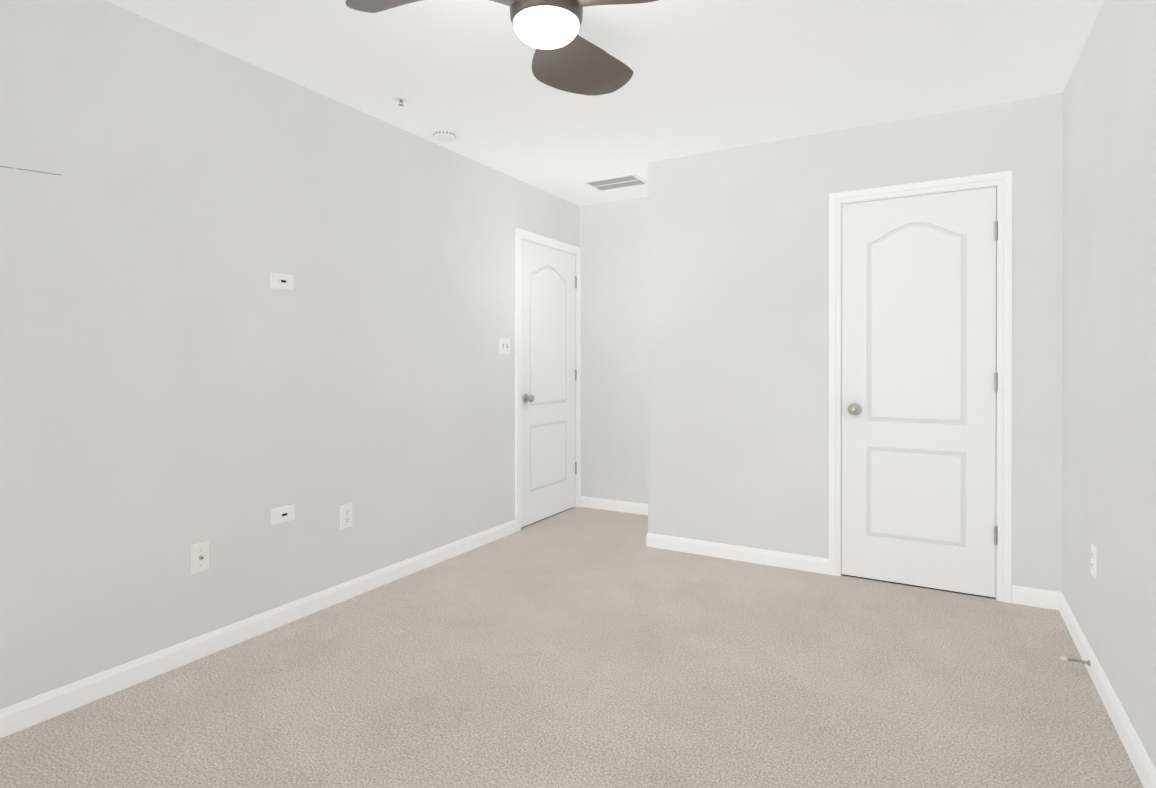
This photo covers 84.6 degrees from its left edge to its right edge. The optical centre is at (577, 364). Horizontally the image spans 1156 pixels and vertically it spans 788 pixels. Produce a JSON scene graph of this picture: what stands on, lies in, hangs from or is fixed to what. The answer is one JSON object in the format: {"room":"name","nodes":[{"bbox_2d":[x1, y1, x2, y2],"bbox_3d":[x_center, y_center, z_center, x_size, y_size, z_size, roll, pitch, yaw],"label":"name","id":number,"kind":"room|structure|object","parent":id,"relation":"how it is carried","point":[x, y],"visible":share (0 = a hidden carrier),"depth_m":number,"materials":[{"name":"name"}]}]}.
{"room":"empty bedroom","nodes":[
{"label":"empty bedroom","id":0,"kind":"room"},
{"bbox_2d":[0,0,578,708],"bbox_3d":[-1.429,-0.060,2.761,0.120,2.440,5.840,0,0,30],"label":"wall","id":1,"kind":"structure","parent":0,"point":[178,376],"depth_m":2.57,"materials":[{"name":"paint"}]},
{"bbox_2d":[191,541,208,574],"bbox_3d":[-1.491,0.766,2.515,0.017,0.115,0.070,0,0,30],"label":"outlet","id":2,"kind":"object","parent":1,"relation":"attached to","point":[199,557],"visible":1,"depth_m":2.51,"materials":[{"name":"white plastic"}]},
{"bbox_2d":[0,520,515,737],"bbox_3d":[-1.594,1.119,2.341,0.013,0.085,4.701,0,0,30],"label":"baseboard","id":3,"kind":"structure","parent":1,"relation":"attached to","point":[19,716],"depth_m":2.55,"materials":[{"name":"white wood"}]},
{"bbox_2d":[270,272,293,290],"bbox_3d":[-1.315,-0.370,2.828,0.011,0.070,0.115,0,0,30],"label":"outlet","id":4,"kind":"object","parent":1,"relation":"attached to","point":[281,281],"visible":1,"depth_m":2.82,"materials":[{"name":"white plastic"}]},
{"bbox_2d":[271,504,294,524],"bbox_3d":[-1.313,0.670,2.835,0.011,0.070,0.115,0,0,30],"label":"outlet","id":5,"kind":"object","parent":1,"relation":"attached to","point":[282,514],"visible":1,"depth_m":2.83,"materials":[{"name":"white plastic"}]},
{"bbox_2d":[340,503,351,528],"bbox_3d":[-1.142,0.749,3.138,0.008,0.115,0.070,0,0,30],"label":"duplex electrical outlet","id":6,"kind":"object","parent":1,"relation":"attached to","point":[346,516],"visible":1,"depth_m":3.13,"materials":[{"name":"white plastic"}]},
{"bbox_2d":[499,337,509,354],"bbox_3d":[-0.487,-0.124,4.277,0.017,0.115,0.116,0,0,30],"label":"light switch","id":7,"kind":"object","parent":1,"relation":"attached to","point":[504,345],"visible":1,"depth_m":4.27,"materials":[{"name":"white plastic"}]},
{"bbox_2d":[515,228,580,531],"bbox_3d":[-0.257,0.106,4.802,0.137,2.100,0.905,0,0,30],"label":"door frame","id":8,"kind":"structure","parent":1,"relation":"attached to","point":[520,234],"depth_m":4.54,"materials":[{"name":"white wood"}]},
{"bbox_2d":[521,239,576,527],"bbox_3d":[-0.197,0.133,4.770,0.103,2.025,0.780,0,0,30],"label":"hall door","id":9,"kind":"structure","parent":1,"relation":"in","point":[548,374],"depth_m":4.75,"materials":[{"name":"white wood"}]},
{"bbox_2d":[0,507,1143,787],"bbox_3d":[-0.486,1.212,2.228,4.290,0.100,5.840,0,0,30],"label":"floor","id":10,"kind":"structure","parent":0,"point":[578,647],"depth_m":2.25,"materials":[{"name":"carpet"}]},
{"bbox_2d":[105,0,1104,205],"bbox_3d":[-0.486,-1.328,2.220,4.290,0.100,5.840,0,0,30],"label":"ceiling","id":11,"kind":"structure","parent":0,"point":[711,75],"depth_m":2.72,"materials":[{"name":"white paint"}]},
{"bbox_2d":[392,95,409,105],"bbox_3d":[-0.853,-1.265,3.062,0.080,0.031,0.080,0,0,30],"label":"sprinkler","id":12,"kind":"object","parent":11,"relation":"attached to","point":[400,99],"visible":1,"depth_m":3.05,"materials":[{"name":"white plastic"}]},
{"bbox_2d":[432,128,456,141],"bbox_3d":[-0.739,-1.262,3.515,0.132,0.040,0.132,0,0,30],"label":"smoke detector","id":13,"kind":"object","parent":11,"relation":"attached to","point":[444,135],"visible":1,"depth_m":3.48,"materials":[{"name":"white plastic"}]},
{"bbox_2d":[345,0,657,95],"bbox_3d":[-0.030,-1.146,2.081,1.092,0.263,1.012,0,0,30],"label":"ceiling fan","id":14,"kind":"object","parent":11,"relation":"hanging from","point":[567,57],"visible":1,"depth_m":2.05,"materials":[{"name":"brown wood"}]},
{"bbox_2d":[582,174,647,191],"bbox_3d":[0.270,-1.282,4.488,0.400,0.006,0.270,0,0,30],"label":"ceiling vent","id":15,"kind":"object","parent":11,"relation":"in","point":[618,182],"visible":1,"depth_m":4.47,"materials":[{"name":"white plastic"}]},
{"bbox_2d":[579,196,647,503],"bbox_3d":[0.877,-0.066,4.739,4.170,2.440,0.120,0,0,30],"label":"wall","id":16,"kind":"structure","parent":0,"point":[613,240],"depth_m":5.00,"materials":[{"name":"paint"}]},
{"bbox_2d":[580,496,647,514],"bbox_3d":[0.412,1.111,4.930,0.936,0.085,0.013,0,0,30],"label":"baseboard","id":17,"kind":"structure","parent":16,"relation":"attached to","point":[616,505],"depth_m":5.00,"materials":[{"name":"white wood"}]},
{"bbox_2d":[648,93,1062,591],"bbox_3d":[1.394,-0.062,3.570,2.114,2.440,0.120,0,0,30],"label":"wall","id":18,"kind":"structure","parent":0,"point":[738,346],"depth_m":3.62,"materials":[{"name":"paint"}]},
{"bbox_2d":[647,533,828,574],"bbox_3d":[0.913,1.115,3.771,1.082,0.085,0.013,0,0,30],"label":"baseboard","id":19,"kind":"structure","parent":18,"relation":"attached to","point":[766,557],"depth_m":3.74,"materials":[{"name":"white wood"}]},
{"bbox_2d":[842,187,997,597],"bbox_3d":[1.743,0.137,3.284,0.712,2.025,0.103,0,0,30],"label":"closet door","id":20,"kind":"structure","parent":18,"relation":"in","point":[919,382],"depth_m":3.29,"materials":[{"name":"white wood"}]},
{"bbox_2d":[829,171,1011,602],"bbox_3d":[1.775,0.110,3.344,0.837,2.100,0.137,0,0,30],"label":"door frame","id":21,"kind":"structure","parent":18,"relation":"attached to","point":[1001,182],"depth_m":3.14,"materials":[{"name":"white wood"}]},
{"bbox_2d":[1012,585,1060,609],"bbox_3d":[2.195,1.117,3.041,0.196,0.085,0.013,0,0,30],"label":"baseboard","id":22,"kind":"structure","parent":18,"relation":"attached to","point":[1036,597],"depth_m":3.04,"materials":[{"name":"white wood"}]},
{"bbox_2d":[1062,0,1155,768],"bbox_3d":[1.326,-0.055,1.192,0.120,2.440,5.840,0,0,30],"label":"wall","id":23,"kind":"structure","parent":0,"point":[1109,331],"depth_m":2.11,"materials":[{"name":"paint"}]},
{"bbox_2d":[1091,543,1096,578],"bbox_3d":[1.920,0.732,2.368,0.008,0.115,0.070,0,0,30],"label":"duplex electrical outlet","id":24,"kind":"object","parent":23,"relation":"attached to","point":[1093,559],"visible":1,"depth_m":2.35,"materials":[{"name":"white plastic"}]},
{"bbox_2d":[1059,592,1155,787],"bbox_3d":[1.080,1.123,0.898,0.013,0.085,4.840,0,0,30],"label":"baseboard","id":25,"kind":"structure","parent":23,"relation":"attached to","point":[1142,763],"depth_m":2.07,"materials":[{"name":"white"}]},
{"bbox_2d":[1060,656,1089,665],"bbox_3d":[1.874,1.116,2.395,0.088,0.022,0.022,0,0,30],"label":"door stop","id":26,"kind":"object","parent":25,"relation":"attached to","point":[1075,660],"visible":1,"depth_m":2.39,"materials":[{"name":"grey metal"}]}
]}

